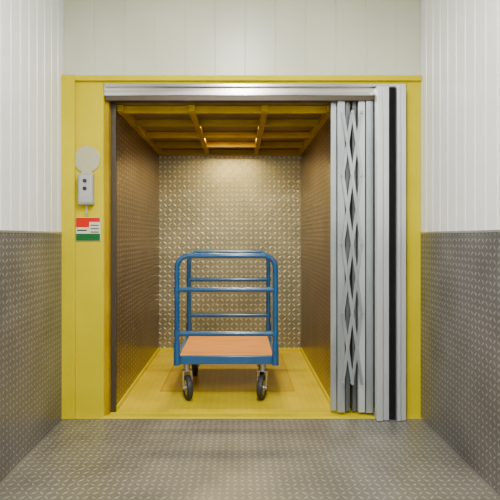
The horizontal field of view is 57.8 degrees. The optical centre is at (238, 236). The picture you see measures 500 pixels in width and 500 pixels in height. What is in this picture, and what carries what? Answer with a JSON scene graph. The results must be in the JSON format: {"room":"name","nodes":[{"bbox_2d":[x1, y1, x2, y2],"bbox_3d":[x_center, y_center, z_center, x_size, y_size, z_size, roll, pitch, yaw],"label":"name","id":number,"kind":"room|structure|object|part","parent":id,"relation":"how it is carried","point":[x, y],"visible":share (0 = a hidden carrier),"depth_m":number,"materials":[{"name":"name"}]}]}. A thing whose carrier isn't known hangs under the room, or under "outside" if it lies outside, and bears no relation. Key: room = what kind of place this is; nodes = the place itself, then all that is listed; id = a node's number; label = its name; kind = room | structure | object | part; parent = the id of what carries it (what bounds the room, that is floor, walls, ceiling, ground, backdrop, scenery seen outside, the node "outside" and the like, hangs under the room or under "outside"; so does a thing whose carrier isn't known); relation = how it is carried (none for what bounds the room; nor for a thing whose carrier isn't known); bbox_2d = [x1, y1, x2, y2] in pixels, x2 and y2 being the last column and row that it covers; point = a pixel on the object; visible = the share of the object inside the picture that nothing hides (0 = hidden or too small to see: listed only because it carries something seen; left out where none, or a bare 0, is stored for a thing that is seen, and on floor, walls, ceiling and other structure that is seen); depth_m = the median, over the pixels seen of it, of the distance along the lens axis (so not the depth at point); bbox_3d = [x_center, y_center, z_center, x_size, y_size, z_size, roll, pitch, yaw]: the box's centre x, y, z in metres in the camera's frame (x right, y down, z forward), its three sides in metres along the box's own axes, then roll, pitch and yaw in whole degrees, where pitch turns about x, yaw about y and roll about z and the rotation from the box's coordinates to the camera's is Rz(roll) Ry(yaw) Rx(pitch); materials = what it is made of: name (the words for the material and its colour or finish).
{"room":"freight elevator lobby","nodes":[
{"label":"freight elevator lobby","id":0,"kind":"room"},
{"bbox_2d":[0,0,63,231],"bbox_3d":[-1.174,-0.921,0.325,0.030,1.778,5.450,0,0,0],"label":"cladding","id":1,"kind":"object","parent":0,"point":[31,31],"visible":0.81,"depth_m":2.52,"materials":[{"name":"white metal"}]},
{"bbox_2d":[64,0,419,74],"bbox_3d":[0.020,-1.433,3.013,2.358,0.755,0.030,0,0,0],"label":"wall","id":2,"kind":"structure","parent":0,"point":[102,37],"depth_m":3.00,"materials":[{"name":"white metal"}]},
{"bbox_2d":[62,75,75,418],"bbox_3d":[-1.117,0.065,2.970,0.085,2.250,0.030,0,0,0],"label":"door frame","id":3,"kind":"object","parent":2,"relation":"attached to","point":[68,81],"visible":1,"depth_m":2.96,"materials":[{"name":"yellow paint"}]},
{"bbox_2d":[76,217,100,240],"bbox_3d":[-0.992,-0.052,2.981,0.160,0.155,0.008,0,0,0],"label":"safety sign","id":4,"kind":"object","parent":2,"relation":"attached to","point":[87,228],"visible":1,"depth_m":2.98,"materials":[{"name":"multicoloured plastic"}]},
{"bbox_2d":[76,81,105,416],"bbox_3d":[-1.026,0.065,3.027,0.265,2.250,0.085,0,0,0],"label":"door frame","id":5,"kind":"structure","parent":2,"relation":"attached to","point":[90,98],"depth_m":2.98,"materials":[{"name":"yellow paint"}]},
{"bbox_2d":[75,146,99,215],"bbox_3d":[-1.000,-0.369,2.958,0.176,0.458,0.055,0,0,0],"label":"panel","id":6,"kind":"object","parent":5,"relation":"attached to","point":[87,159],"depth_m":2.97,"materials":[{"name":"white plastic"}]},
{"bbox_2d":[105,101,110,414],"bbox_3d":[-0.883,0.140,3.052,0.022,2.100,0.045,0,0,0],"label":"door frame","id":7,"kind":"structure","parent":2,"relation":"attached to","point":[107,105],"depth_m":3.03,"materials":[{"name":"metal"}]},
{"bbox_2d":[103,81,406,83],"bbox_3d":[0.106,-1.035,3.027,2.000,0.050,0.085,0,0,0],"label":"lintel","id":8,"kind":"object","parent":2,"relation":"attached to","point":[104,82],"visible":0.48,"depth_m":2.98,"materials":[{"name":"yellow paint"}]},
{"bbox_2d":[75,75,421,80],"bbox_3d":[0.020,-1.042,2.974,2.358,0.035,0.019,0,0,0],"label":"flashing","id":9,"kind":"object","parent":8,"relation":"attached to","point":[77,77],"visible":1,"depth_m":2.96,"materials":[{"name":"yellow paint"}]},
{"bbox_2d":[104,86,394,96],"bbox_3d":[0.106,-0.973,3.027,2.000,0.075,0.065,0,0,0],"label":"track cover","id":10,"kind":"object","parent":8,"relation":"attached to","point":[108,91],"visible":0.54,"depth_m":3.00,"materials":[{"name":"metal"}]},
{"bbox_2d":[106,96,374,102],"bbox_3d":[0.106,-0.920,3.027,1.980,0.030,0.055,0,0,0],"label":"channel","id":11,"kind":"object","parent":10,"relation":"attached to","point":[111,99],"visible":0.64,"depth_m":3.00,"materials":[{"name":"grey metal"}]},
{"bbox_2d":[330,85,405,420],"bbox_3d":[0.850,0.103,3.005,0.485,2.166,0.132,0,0,20],"label":"gate","id":12,"kind":"object","parent":11,"relation":"hanging from","point":[390,103],"visible":0.97,"depth_m":3.00,"materials":[{"name":"metal"}]},
{"bbox_2d":[104,84,405,86],"bbox_3d":[0.106,-0.998,2.985,1.980,0.020,0.020,0,0,0],"label":"track lip","id":13,"kind":"object","parent":8,"relation":"attached to","point":[105,85],"visible":0.76,"depth_m":2.98,"materials":[{"name":"silver metal"}]},
{"bbox_2d":[406,81,420,416],"bbox_3d":[1.153,0.065,3.027,0.093,2.250,0.085,0,0,0],"label":"door frame","id":14,"kind":"structure","parent":2,"relation":"attached to","point":[413,88],"depth_m":2.98,"materials":[{"name":"yellow paint"}]},
{"bbox_2d":[111,103,374,411],"bbox_3d":[0.119,0.165,3.929,2.001,2.210,1.703,0,0,0],"label":"elevator car","id":15,"kind":"object","parent":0,"point":[186,177],"visible":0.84,"depth_m":4.12,"materials":[{"name":"metal"}]},
{"bbox_3d":[-0.857,0.140,3.091,0.039,2.100,0.028,0,0,0],"label":"post","id":16,"kind":"part","parent":15,"relation":"part of","materials":[{"name":"grey metal"}]},
{"bbox_2d":[174,250,278,399],"bbox_3d":[-0.092,0.653,3.645,0.756,1.074,0.823,0,0,0],"label":"trolley","id":17,"kind":"object","parent":15,"relation":"on","point":[198,347],"visible":1,"depth_m":3.33,"materials":[{"name":"blue metal"}]},
{"bbox_3d":[-0.092,0.695,3.258,0.707,0.036,0.037,0,0,0],"label":"rail","id":18,"kind":"part","parent":17,"relation":"part of","materials":[{"name":"blue metal"}]},
{"bbox_3d":[-0.092,0.378,3.258,0.707,0.036,0.037,0,0,0],"label":"rail","id":19,"kind":"part","parent":17,"relation":"part of","materials":[{"name":"blue metal"}]},
{"bbox_3d":[-0.092,0.890,3.645,0.739,0.059,0.750,0,0,0],"label":"deck frame","id":20,"kind":"part","parent":17,"relation":"part of","materials":[{"name":"brown wood"}]},
{"bbox_3d":[-0.092,0.695,4.032,0.707,0.036,0.037,0,0,0],"label":"rail","id":21,"kind":"part","parent":17,"relation":"part of","materials":[{"name":"blue metal"}]},
{"bbox_3d":[-0.092,0.378,4.032,0.707,0.036,0.037,0,0,0],"label":"rail","id":22,"kind":"part","parent":17,"relation":"part of","materials":[{"name":"blue metal"}]},
{"bbox_3d":[-0.090,1.188,4.040,1.020,0.003,1.080,0,0,0],"label":"floor hatch plate","id":23,"kind":"part","parent":15,"relation":"part of","materials":[{"name":"yellow metal"}]},
{"bbox_2d":[0,419,499,499],"bbox_3d":[0.020,1.230,0.282,2.478,0.080,5.365,0,0,0],"label":"floor","id":24,"kind":"structure","parent":0,"point":[78,459],"depth_m":2.40,"materials":[{"name":"metal"}]},
{"bbox_2d":[0,230,61,481],"bbox_3d":[-1.177,0.588,0.325,0.044,1.244,5.450,0,0,0],"label":"plate","id":25,"kind":"object","parent":24,"relation":"on","point":[30,263],"depth_m":2.49,"materials":[{"name":"metal"}]},
{"bbox_3d":[-1.177,-0.028,0.299,0.044,0.012,5.398,0,0,0],"label":"cap strip","id":26,"kind":"part","parent":25,"relation":"part of","materials":[{"name":"silver metal"}]},
{"bbox_2d":[104,412,373,416],"bbox_3d":[0.106,1.225,3.033,2.000,0.070,0.085,0,0,0],"label":"sill","id":27,"kind":"structure","parent":24,"relation":"attached to","point":[112,414],"depth_m":3.05,"materials":[{"name":"metal"}]},
{"bbox_2d":[75,417,421,418],"bbox_3d":[0.020,1.219,2.978,2.358,0.062,0.025,0,0,0],"label":"plate","id":28,"kind":"object","parent":24,"relation":"on","point":[76,417],"depth_m":2.96,"materials":[{"name":"metal"}]},
{"bbox_2d":[420,230,499,495],"bbox_3d":[1.217,0.588,0.325,0.044,1.244,5.450,0,0,0],"label":"plate","id":29,"kind":"object","parent":24,"relation":"on","point":[460,272],"depth_m":2.41,"materials":[{"name":"metal"}]},
{"bbox_3d":[1.217,-0.028,0.299,0.044,0.012,5.398,0,0,0],"label":"cap strip","id":30,"kind":"part","parent":29,"relation":"part of","materials":[{"name":"silver metal"}]},
{"bbox_2d":[420,0,499,231],"bbox_3d":[1.214,-0.921,0.325,0.030,1.778,5.450,0,0,0],"label":"cladding","id":31,"kind":"object","parent":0,"point":[460,39],"visible":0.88,"depth_m":2.46,"materials":[{"name":"white metal"}]}
]}

